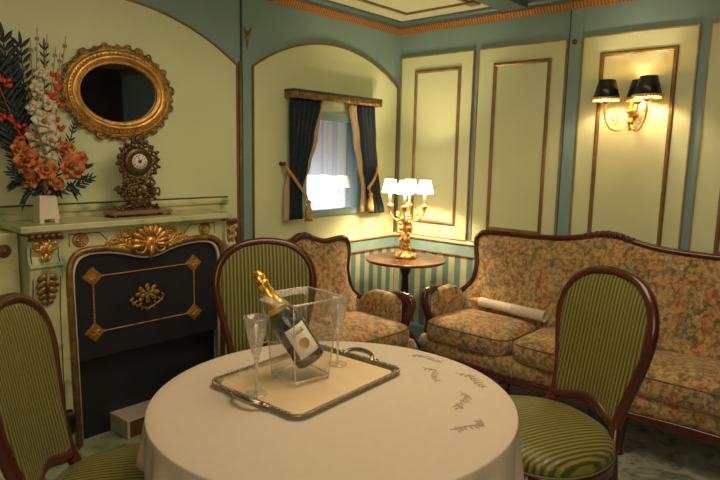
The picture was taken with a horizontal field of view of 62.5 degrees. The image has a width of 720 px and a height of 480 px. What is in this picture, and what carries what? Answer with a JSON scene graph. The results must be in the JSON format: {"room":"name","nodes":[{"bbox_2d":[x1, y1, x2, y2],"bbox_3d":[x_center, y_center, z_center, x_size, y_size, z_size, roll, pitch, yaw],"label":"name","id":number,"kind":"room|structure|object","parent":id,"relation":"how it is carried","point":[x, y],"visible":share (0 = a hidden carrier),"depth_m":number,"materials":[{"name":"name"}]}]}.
{"room":"sitting room","nodes":[
{"label":"sitting room","id":0,"kind":"room"},
{"bbox_2d":[135,0,399,311],"bbox_3d":[-1.475,-0.235,3.037,0.106,2.540,5.400,8,11,41],"label":"wall","id":1,"kind":"structure","parent":0,"point":[275,27],"depth_m":3.96,"materials":[{"name":"teal paint"}]},
{"bbox_2d":[0,245,10,257],"bbox_3d":[-1.558,0.050,2.599,0.022,0.059,0.060,8,11,41],"label":"rosette","id":2,"kind":"object","parent":1,"relation":"attached to","point":[5,250],"visible":1,"depth_m":2.60,"materials":[{"name":"brown wood"}]},
{"bbox_2d":[0,229,20,479],"bbox_3d":[-1.924,0.558,2.428,0.184,1.125,0.955,8,11,41],"label":"trim","id":3,"kind":"structure","parent":1,"relation":"attached to","point":[9,266],"depth_m":2.63,"materials":[{"name":"wood"}]},
{"bbox_2d":[0,203,225,228],"bbox_3d":[-1.580,0.393,2.939,0.016,1.060,2.200,8,11,41],"label":"mantel shelf","id":4,"kind":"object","parent":1,"relation":"attached to","point":[214,206],"depth_m":3.07,"materials":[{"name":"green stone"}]},
{"bbox_2d":[0,196,228,214],"bbox_3d":[-1.558,-0.147,2.861,0.034,0.032,2.212,8,11,41],"label":"trim","id":5,"kind":"structure","parent":1,"relation":"attached to","point":[97,206],"depth_m":3.09,"materials":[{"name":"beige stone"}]},
{"bbox_2d":[58,42,173,142],"bbox_3d":[-1.246,-0.763,3.086,0.044,0.501,0.625,8,11,41],"label":"oval mirror","id":6,"kind":"object","parent":1,"relation":"attached to","point":[117,92],"visible":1,"depth_m":3.07,"materials":[{"name":"gold glass"}]},
{"bbox_2d":[80,64,155,121],"bbox_3d":[-1.256,-0.764,3.095,0.006,0.296,0.414,8,13,41],"label":"mirror glass","id":7,"kind":"object","parent":6,"relation":"attached to","point":[109,92],"depth_m":3.09,"materials":[{"name":"black mirror"}]},
{"bbox_2d":[0,0,236,226],"bbox_3d":[-1.296,-0.182,3.168,0.010,2.145,1.563,8,11,41],"label":"wall panel","id":8,"kind":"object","parent":1,"relation":"attached to","point":[196,145],"depth_m":3.24,"materials":[{"name":"beige paint"}]},
{"bbox_2d":[126,0,239,241],"bbox_3d":[-1.290,-0.184,3.162,0.008,2.151,1.575,8,11,41],"label":"trim","id":9,"kind":"structure","parent":1,"relation":"attached to","point":[133,1],"depth_m":3.63,"materials":[{"name":"wood"}]},
{"bbox_2d":[234,227,237,242],"bbox_3d":[-0.799,-0.024,3.725,0.026,0.105,0.080,8,11,41],"label":"wall plate","id":10,"kind":"object","parent":1,"relation":"attached to","point":[236,229],"visible":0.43,"depth_m":3.74,"materials":[{"name":"gold metal"}]},
{"bbox_2d":[238,61,242,240],"bbox_3d":[-0.758,-0.130,3.781,0.014,1.950,0.017,8,11,41],"label":"trim","id":11,"kind":"structure","parent":1,"relation":"attached to","point":[239,62],"depth_m":3.71,"materials":[{"name":"wood"}]},
{"bbox_2d":[240,0,251,240],"bbox_3d":[-0.719,-0.349,3.790,0.012,2.322,0.066,8,11,41],"label":"trim","id":12,"kind":"structure","parent":1,"relation":"attached to","point":[245,4],"depth_m":3.73,"materials":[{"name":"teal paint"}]},
{"bbox_2d":[244,26,250,49],"bbox_3d":[-0.692,-1.239,3.652,0.017,0.140,0.058,8,11,41],"label":"ornament","id":13,"kind":"object","parent":1,"relation":"attached to","point":[247,32],"visible":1,"depth_m":3.65,"materials":[{"name":"gold metal"}]},
{"bbox_2d":[252,45,396,239],"bbox_3d":[-0.197,-0.691,4.323,0.010,1.395,1.459,8,11,41],"label":"wall panel","id":14,"kind":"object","parent":1,"relation":"attached to","point":[323,68],"depth_m":4.10,"materials":[{"name":"beige paint"}]},
{"bbox_2d":[252,43,398,237],"bbox_3d":[-0.190,-0.693,4.317,0.008,1.401,1.471,8,11,41],"label":"trim","id":15,"kind":"structure","parent":1,"relation":"attached to","point":[278,51],"depth_m":3.87,"materials":[{"name":"brown wood"}]},
{"bbox_2d":[302,112,363,217],"bbox_3d":[-0.214,-0.551,4.338,0.056,0.743,0.673,8,11,41],"label":"window","id":16,"kind":"structure","parent":1,"relation":"in","point":[325,116],"depth_m":4.44,"materials":[{"name":"teal paint"}]},
{"bbox_2d":[284,88,382,107],"bbox_3d":[-0.165,-1.006,4.224,0.119,0.058,0.895,8,11,41],"label":"pelmet","id":17,"kind":"object","parent":1,"relation":"attached to","point":[291,92],"visible":0.99,"depth_m":4.11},
{"bbox_2d":[282,97,322,221],"bbox_3d":[-0.369,-0.544,4.038,0.356,0.840,0.093,-7,11,-44],"label":"window curtain","id":18,"kind":"object","parent":17,"relation":"hanging from","point":[304,114],"visible":0.98,"depth_m":4.01,"materials":[{"name":"dark blue fabric"},{"name":"gold fabric"}]},
{"bbox_2d":[349,104,383,212],"bbox_3d":[0.071,-0.612,4.528,0.106,0.826,0.417,8,11,41],"label":"window curtain","id":19,"kind":"object","parent":17,"relation":"hanging from","point":[366,114],"visible":0.98,"depth_m":4.52,"materials":[{"name":"dark blue fabric"},{"name":"gold fabric"}]},
{"bbox_2d":[267,0,400,34],"bbox_3d":[-1.438,-1.414,2.788,0.030,0.042,5.300,8,11,41],"label":"trim","id":20,"kind":"structure","parent":1,"relation":"attached to","point":[297,4],"depth_m":4.19,"materials":[{"name":"gold metal"}]},
{"bbox_3d":[-0.370,-0.570,4.474,0.220,0.880,0.700,8,11,41],"label":"wall niche","id":21,"kind":"object","parent":1,"relation":"attached to","visible":0},
{"bbox_2d":[306,121,346,209],"bbox_3d":[-0.326,-0.563,4.434,0.056,0.820,0.640,8,11,41],"label":"sheer curtain","id":22,"kind":"object","parent":21,"relation":"hanging from","point":[326,178],"visible":0.4,"depth_m":4.53,"materials":[{"name":"white fabric"}]},
{"bbox_2d":[1,345,719,479],"bbox_3d":[0.173,1.328,1.673,5.100,0.100,5.500,8,11,41],"label":"floor","id":23,"kind":"structure","parent":0,"point":[648,452],"depth_m":3.06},
{"bbox_2d":[0,292,144,479],"bbox_3d":[-0.745,0.697,1.794,0.612,1.092,0.609,0,8,-10],"label":"dining chair","id":24,"kind":"object","parent":23,"relation":"on","point":[36,437],"visible":0.91,"depth_m":1.77,"materials":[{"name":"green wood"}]},
{"bbox_2d":[0,209,237,479],"bbox_3d":[-1.152,0.459,3.114,0.413,1.158,1.143,8,11,41],"label":"fireplace","id":25,"kind":"object","parent":23,"relation":"on","point":[49,252],"depth_m":3.00,"materials":[{"name":"green stone"}]},
{"bbox_2d":[0,22,95,222],"bbox_3d":[-1.442,-0.518,2.685,0.464,0.880,0.175,-7,11,-44],"label":"flower arrangement","id":26,"kind":"object","parent":25,"relation":"on","point":[35,138],"visible":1,"depth_m":2.66,"materials":[{"name":"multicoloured plant"}]},
{"bbox_2d":[0,209,231,235],"bbox_3d":[-1.200,-0.096,3.058,0.293,0.050,1.103,8,11,41],"label":"mantel shelf","id":27,"kind":"object","parent":25,"relation":"attached to","point":[149,222],"depth_m":2.94,"materials":[{"name":"wood"}]},
{"bbox_2d":[110,400,149,439],"bbox_3d":[-1.166,0.948,3.183,0.183,0.100,0.280,7,10,37],"label":"box","id":28,"kind":"object","parent":25,"relation":"on","point":[127,422],"visible":0.49,"depth_m":3.08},
{"bbox_2d":[130,417,143,436],"bbox_3d":[-1.095,0.957,3.128,0.003,0.084,0.250,7,10,37],"label":"grille","id":29,"kind":"object","parent":28,"relation":"attached to","point":[136,423],"depth_m":3.05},
{"bbox_2d":[103,134,172,217],"bbox_3d":[-1.155,-0.336,3.083,0.120,0.419,0.341,8,11,41],"label":"mantel clock","id":30,"kind":"object","parent":25,"relation":"on","point":[137,161],"visible":1,"depth_m":3.06,"materials":[{"name":"brown metal"}]},
{"bbox_2d":[75,240,217,361],"bbox_3d":[-1.098,0.286,3.136,0.041,0.546,0.830,8,11,41],"label":"fireplace screen","id":31,"kind":"object","parent":25,"relation":"attached to","point":[124,302],"visible":0.96,"depth_m":3.10,"materials":[{"name":"black metal"}]},
{"bbox_2d":[212,237,316,354],"bbox_3d":[-0.399,0.568,2.750,0.609,1.092,0.612,-1,9,-18],"label":"dining chair","id":32,"kind":"object","parent":23,"relation":"on","point":[286,265],"visible":0.51,"depth_m":2.91,"materials":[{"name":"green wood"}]},
{"bbox_2d":[288,232,416,349],"bbox_3d":[-0.158,0.483,3.632,0.923,1.014,0.678,-7,11,-44],"label":"armchair","id":33,"kind":"object","parent":23,"relation":"on","point":[378,318],"visible":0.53,"depth_m":3.79,"materials":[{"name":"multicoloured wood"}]},
{"bbox_2d":[309,311,409,346],"bbox_3d":[-0.105,0.569,3.588,0.766,0.157,0.515,-7,11,-44],"label":"seat cushion","id":34,"kind":"object","parent":33,"relation":"on","point":[379,327],"depth_m":3.55,"materials":[{"name":"fabric"}]},
{"bbox_2d":[365,252,446,349],"bbox_3d":[0.330,0.504,4.434,0.600,0.745,0.600,8,11,41],"label":"table","id":35,"kind":"object","parent":23,"relation":"on","point":[386,259],"visible":0.57,"depth_m":4.35,"materials":[{"name":"brown wood"}]},
{"bbox_2d":[382,179,433,258],"bbox_3d":[0.345,-0.156,4.386,0.311,0.575,0.311,-4,10,-31],"label":"lamp","id":36,"kind":"object","parent":35,"relation":"on","point":[405,187],"visible":1,"depth_m":4.35,"materials":[{"name":"gold metal"}]},
{"bbox_2d":[418,229,719,454],"bbox_3d":[1.289,0.507,3.416,1.973,1.088,0.652,8,11,41],"label":"sofa","id":37,"kind":"object","parent":23,"relation":"on","point":[679,392],"visible":0.81,"depth_m":3.42,"materials":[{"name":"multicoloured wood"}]},
{"bbox_2d":[427,309,536,355],"bbox_3d":[0.774,0.561,3.773,0.601,0.157,0.475,8,11,41],"label":"seat cushion","id":38,"kind":"object","parent":37,"relation":"on","point":[478,332],"depth_m":3.64,"materials":[{"name":"fabric"}]},
{"bbox_2d":[470,297,547,322],"bbox_3d":[0.944,0.438,3.849,0.072,0.072,0.573,-6,11,-42],"label":"paper roll","id":39,"kind":"object","parent":37,"relation":"on","point":[522,311],"visible":1,"depth_m":3.77,"materials":[{"name":"white paper"}]},
{"bbox_2d":[513,327,554,370],"bbox_3d":[1.229,0.628,3.369,0.616,0.157,0.475,8,11,41],"label":"seat cushion","id":40,"kind":"object","parent":37,"relation":"on","point":[534,348],"depth_m":3.33,"materials":[{"name":"beige fabric"}]},
{"bbox_2d":[638,350,719,414],"bbox_3d":[1.685,0.696,2.965,0.601,0.157,0.475,8,11,41],"label":"seat cushion","id":41,"kind":"object","parent":37,"relation":"on","point":[684,380],"depth_m":2.86,"materials":[{"name":"beige fabric"}]},
{"bbox_2d":[509,265,659,479],"bbox_3d":[0.728,0.655,2.300,0.612,1.092,0.609,-2,9,-21],"label":"dining chair","id":42,"kind":"object","parent":23,"relation":"on","point":[607,322],"visible":0.86,"depth_m":2.24,"materials":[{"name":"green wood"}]},
{"bbox_3d":[-0.087,0.860,1.874,1.076,0.759,1.076,8,11,41],"label":"dining table","id":43,"kind":"object","parent":23,"relation":"on","visible":0},
{"bbox_2d":[136,341,523,479],"bbox_3d":[-0.082,0.687,1.836,1.185,0.419,1.199,8,11,41],"label":"tablecloth","id":44,"kind":"object","parent":43,"relation":"on","point":[439,417],"visible":0.75,"depth_m":1.61,"materials":[{"name":"fabric"}]},
{"bbox_2d":[212,344,399,416],"bbox_3d":[-0.167,0.440,1.951,0.414,0.033,0.586,8,10,38],"label":"serving tray","id":45,"kind":"object","parent":44,"relation":"on","point":[359,373],"visible":0.91,"depth_m":1.92,"materials":[{"name":"silver metal"}]},
{"bbox_2d":[243,314,268,397],"bbox_3d":[-0.312,0.349,1.787,0.079,0.241,0.079,8,11,41],"label":"champagne flute","id":46,"kind":"object","parent":45,"relation":"on","point":[244,320],"visible":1,"depth_m":1.78,"materials":[{"name":"clear glass"}]},
{"bbox_2d":[243,314,268,359],"bbox_3d":[-0.311,0.297,1.779,0.078,0.134,0.078,8,11,41],"label":"bowl","id":47,"kind":"object","parent":46,"relation":"on","point":[244,320],"depth_m":1.77,"materials":[{"name":"clear glass"}]},
{"bbox_2d":[260,286,341,386],"bbox_3d":[-0.194,0.314,1.935,0.244,0.276,0.201,-6,11,-41],"label":"bucket","id":48,"kind":"object","parent":45,"relation":"on","point":[315,318],"visible":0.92,"depth_m":1.95,"materials":[{"name":"clear glass"}]},
{"bbox_2d":[252,270,323,368],"bbox_3d":[-0.235,0.260,1.938,0.234,0.324,0.106,1,8,2],"label":"wine bottle","id":49,"kind":"object","parent":48,"relation":"in","point":[307,350],"visible":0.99,"depth_m":1.91,"materials":[{"name":"green glass"}]},
{"bbox_2d":[327,294,349,367],"bbox_3d":[-0.076,0.315,2.057,0.079,0.241,0.079,8,11,41],"label":"champagne flute","id":50,"kind":"object","parent":45,"relation":"on","point":[334,294],"visible":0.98,"depth_m":2.05,"materials":[{"name":"clear glass"}]},
{"bbox_2d":[330,0,488,20],"bbox_3d":[0.227,-1.275,1.300,5.100,0.080,5.500,8,11,41],"label":"ceiling","id":51,"kind":"structure","parent":0,"point":[406,6],"depth_m":4.19,"materials":[{"name":"paint"}]},
{"bbox_2d":[357,0,479,14],"bbox_3d":[0.021,-1.557,3.594,0.614,0.020,1.694,8,11,41],"label":"trim","id":52,"kind":"structure","parent":51,"relation":"attached to","point":[470,3],"depth_m":4.14,"materials":[{"name":"gold metal"}]},
{"bbox_2d":[393,0,719,324],"bbox_3d":[2.076,-0.215,3.411,4.700,2.540,0.106,8,11,41],"label":"wall","id":53,"kind":"structure","parent":0,"point":[636,15],"depth_m":3.98,"materials":[{"name":"teal paint"}]},
{"bbox_2d":[349,232,473,246],"bbox_3d":[1.549,0.281,2.898,4.700,0.018,1.460,8,11,41],"label":"trim","id":54,"kind":"structure","parent":53,"relation":"attached to","point":[392,235],"depth_m":4.69,"materials":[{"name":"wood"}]},
{"bbox_2d":[350,236,473,256],"bbox_3d":[1.548,0.330,2.905,4.700,0.083,1.460,8,11,41],"label":"trim","id":55,"kind":"structure","parent":53,"relation":"attached to","point":[388,241],"depth_m":4.71,"materials":[{"name":"teal paint"}]},
{"bbox_2d":[351,245,473,257],"bbox_3d":[1.547,0.372,2.911,4.700,0.010,1.460,8,11,41],"label":"trim","id":56,"kind":"structure","parent":53,"relation":"attached to","point":[393,245],"depth_m":4.71,"materials":[{"name":"beige wood"}]},
{"bbox_2d":[408,322,424,337],"bbox_3d":[1.533,1.048,3.008,4.700,0.130,1.460,8,11,41],"label":"baseboard","id":57,"kind":"structure","parent":53,"relation":"attached to","point":[417,329],"depth_m":4.90,"materials":[{"name":"teal paint"}]},
{"bbox_2d":[396,50,474,241],"bbox_3d":[0.569,-0.722,4.631,0.673,1.411,0.006,8,11,41],"label":"trim","id":58,"kind":"structure","parent":53,"relation":"attached to","point":[467,50],"depth_m":4.52,"materials":[{"name":"brown wood"}]},
{"bbox_2d":[410,66,461,225],"bbox_3d":[0.579,-0.720,4.618,0.426,1.191,0.012,8,11,41],"label":"trim","id":59,"kind":"structure","parent":53,"relation":"attached to","point":[459,68],"depth_m":4.56,"materials":[{"name":"brown wood"}]},
{"bbox_2d":[398,51,474,239],"bbox_3d":[0.574,-0.723,4.637,0.663,1.401,0.010,8,11,41],"label":"wall panel","id":60,"kind":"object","parent":53,"relation":"attached to","point":[436,91],"depth_m":4.61,"materials":[{"name":"beige paint"}]},
{"bbox_2d":[298,0,580,28],"bbox_3d":[0.300,-1.202,1.242,4.700,0.046,5.300,8,11,41],"label":"trim","id":61,"kind":"structure","parent":53,"relation":"attached to","point":[328,4],"depth_m":4.28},
{"bbox_2d":[474,0,527,11],"bbox_3d":[-0.330,-1.391,2.487,0.180,0.050,4.130,8,11,41],"label":"trim","id":62,"kind":"structure","parent":53,"relation":"attached to","point":[501,5],"depth_m":3.89,"materials":[{"name":"teal paint"}]},
{"bbox_2d":[400,0,635,35],"bbox_3d":[2.060,-1.401,3.194,4.700,0.042,0.030,8,11,41],"label":"trim","id":63,"kind":"structure","parent":53,"relation":"attached to","point":[583,3],"depth_m":4.08,"materials":[{"name":"gold metal"}]},
{"bbox_2d":[471,41,565,240],"bbox_3d":[1.094,-0.646,4.175,0.652,1.401,0.010,8,11,41],"label":"wall panel","id":64,"kind":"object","parent":53,"relation":"attached to","point":[520,89],"depth_m":4.15,"materials":[{"name":"beige paint"}]},
{"bbox_2d":[485,58,551,233],"bbox_3d":[1.098,-0.643,4.158,0.431,1.191,0.012,8,11,41],"label":"trim","id":65,"kind":"structure","parent":53,"relation":"attached to","point":[549,60],"depth_m":4.10,"materials":[{"name":"brown wood"}]},
{"bbox_2d":[469,39,567,242],"bbox_3d":[1.089,-0.645,4.169,0.662,1.411,0.006,8,11,41],"label":"trim","id":66,"kind":"structure","parent":53,"relation":"attached to","point":[566,40],"depth_m":4.03,"materials":[{"name":"brown wood"}]},
{"bbox_2d":[556,8,584,234],"bbox_3d":[1.382,-0.684,3.911,0.080,1.607,0.008,8,11,41],"label":"trim","id":67,"kind":"structure","parent":53,"relation":"attached to","point":[577,22],"depth_m":3.89,"materials":[{"name":"teal paint"}]},
{"bbox_2d":[591,75,663,131],"bbox_3d":[1.599,-0.806,3.543,0.409,0.312,0.255,8,11,41],"label":"wall sconce","id":68,"kind":"object","parent":53,"relation":"attached to","point":[646,88],"visible":1,"depth_m":3.52,"materials":[{"name":"gold metal"}]},
{"bbox_2d":[587,45,679,245],"bbox_3d":[1.663,-0.560,3.656,0.451,1.191,0.012,8,11,41],"label":"trim","id":69,"kind":"structure","parent":53,"relation":"attached to","point":[675,48],"depth_m":3.57,"materials":[{"name":"brown wood"}]},
{"bbox_2d":[571,25,698,248],"bbox_3d":[1.664,-0.562,3.670,0.662,1.401,0.010,8,11,41],"label":"wall panel","id":70,"kind":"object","parent":53,"relation":"attached to","point":[629,166],"depth_m":3.64,"materials":[{"name":"beige paint"}]},
{"bbox_2d":[569,23,700,248],"bbox_3d":[1.659,-0.561,3.664,0.672,1.411,0.006,8,11,41],"label":"trim","id":71,"kind":"structure","parent":53,"relation":"attached to","point":[699,24],"depth_m":3.51,"materials":[{"name":"brown wood"}]},
{"bbox_2d":[688,21,719,250],"bbox_3d":[2.196,-0.482,3.188,0.678,1.411,0.006,8,11,41],"label":"trim","id":72,"kind":"structure","parent":53,"relation":"attached to","point":[712,23],"depth_m":3.39,"materials":[{"name":"brown wood"}]},
{"bbox_2d":[690,23,719,252],"bbox_3d":[2.201,-0.483,3.194,0.668,1.401,0.010,8,11,41],"label":"wall panel","id":73,"kind":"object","parent":53,"relation":"attached to","point":[708,178],"depth_m":3.38,"materials":[{"name":"beige paint"}]},
{"bbox_2d":[713,191,719,253],"bbox_3d":[2.197,-0.481,3.183,0.426,1.191,0.012,8,11,41],"label":"trim","id":74,"kind":"structure","parent":53,"relation":"attached to","point":[717,230],"depth_m":3.38,"materials":[{"name":"brown wood"}]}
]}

